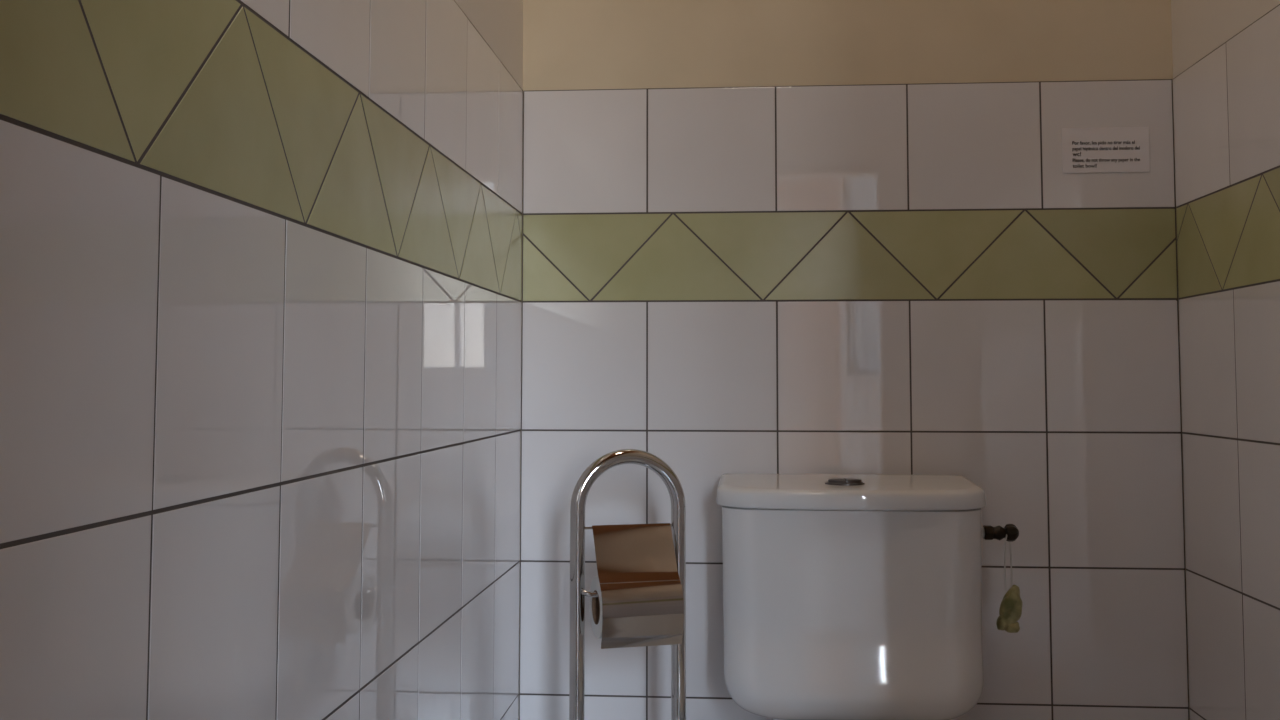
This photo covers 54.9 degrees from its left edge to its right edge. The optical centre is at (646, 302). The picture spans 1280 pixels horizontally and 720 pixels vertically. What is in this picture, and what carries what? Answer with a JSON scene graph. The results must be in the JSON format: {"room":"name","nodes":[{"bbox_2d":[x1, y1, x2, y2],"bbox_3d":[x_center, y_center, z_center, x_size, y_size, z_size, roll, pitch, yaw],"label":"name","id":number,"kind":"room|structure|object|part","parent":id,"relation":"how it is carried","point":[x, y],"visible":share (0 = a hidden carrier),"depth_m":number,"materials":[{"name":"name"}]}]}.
{"room":"toilet room","nodes":[
{"label":"toilet room","id":0,"kind":"room"},
{"bbox_2d":[0,0,522,719],"bbox_3d":[-0.353,-0.332,0.669,0.120,2.500,2.551,0,-4,4],"label":"wall","id":1,"kind":"structure","parent":0,"point":[261,260],"depth_m":0.88,"materials":[{"name":"white tile"}]},
{"bbox_2d":[519,0,1189,719],"bbox_3d":[0.306,-0.250,1.964,1.231,2.500,0.140,0,-4,4],"label":"wall","id":2,"kind":"structure","parent":0,"point":[759,236],"depth_m":1.88,"materials":[{"name":"white tile"}]},
{"bbox_2d":[1062,127,1149,172],"bbox_3d":[0.693,-0.231,1.861,0.128,0.068,0.001,0,-4,4],"label":"paper note","id":3,"kind":"object","parent":2,"relation":"attached to","point":[1097,149],"visible":1,"depth_m":1.86,"materials":[{"name":"white paper"}]},
{"bbox_2d":[1171,0,1279,719],"bbox_3d":[0.754,-0.337,0.583,0.120,2.500,2.551,0,-4,4],"label":"wall","id":4,"kind":"structure","parent":0,"point":[1226,53],"depth_m":1.64,"materials":[{"name":"white tile"}]},
{"bbox_3d":[-0.041,0.886,-0.669,4.100,0.100,5.290,0,-4,4],"label":"floor","id":5,"kind":"structure","parent":0,"visible":0},
{"bbox_2d":[569,449,685,719],"bbox_3d":[-0.024,0.586,1.602,0.230,0.787,0.160,1,-4,-15],"label":"toilet paper stand","id":6,"kind":"object","parent":5,"relation":"on","point":[641,568],"visible":1,"depth_m":1.59,"materials":[{"name":"silver metal"}]},
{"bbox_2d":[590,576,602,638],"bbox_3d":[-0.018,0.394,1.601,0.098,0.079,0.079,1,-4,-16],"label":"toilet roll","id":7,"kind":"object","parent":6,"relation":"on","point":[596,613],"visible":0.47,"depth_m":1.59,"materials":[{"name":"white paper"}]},
{"bbox_2d":[717,473,985,719],"bbox_3d":[0.268,0.604,1.504,0.371,0.739,0.657,0,-4,4],"label":"toilet","id":8,"kind":"object","parent":5,"relation":"on","point":[846,596],"visible":1,"depth_m":1.66,"materials":[{"name":"white ceramic"}]},
{"bbox_3d":[0.286,0.268,1.753,0.371,0.034,0.201,0,-4,4],"label":"cistern lid","id":9,"kind":"part","parent":8,"relation":"part of","materials":[{"name":"white ceramic"}]},
{"bbox_2d":[981,524,1018,541],"bbox_3d":[0.493,0.324,1.737,0.062,0.025,0.025,0,-4,4],"label":"valve","id":10,"kind":"object","parent":8,"relation":"attached to","point":[988,532],"visible":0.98,"depth_m":1.73,"materials":[{"name":"black metal"}]},
{"bbox_2d":[981,527,984,537],"bbox_3d":[0.469,0.324,1.739,0.014,0.015,0.015,0,-4,4],"label":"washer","id":11,"kind":"object","parent":10,"relation":"in","point":[982,528],"depth_m":1.73,"materials":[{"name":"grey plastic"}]},
{"bbox_2d":[996,534,1022,632],"bbox_3d":[0.509,0.388,1.731,0.037,0.149,0.022,0,-4,4],"label":"air freshener","id":12,"kind":"object","parent":10,"relation":"hanging from","point":[1010,611],"visible":1,"depth_m":1.72,"materials":[{"name":"green plastic"}]},
{"bbox_3d":[0.514,0.324,1.735,0.020,0.025,0.025,0,-4,4],"label":"turning knob","id":13,"kind":"part","parent":10,"relation":"part of","materials":[{"name":"black metal"}]}
]}

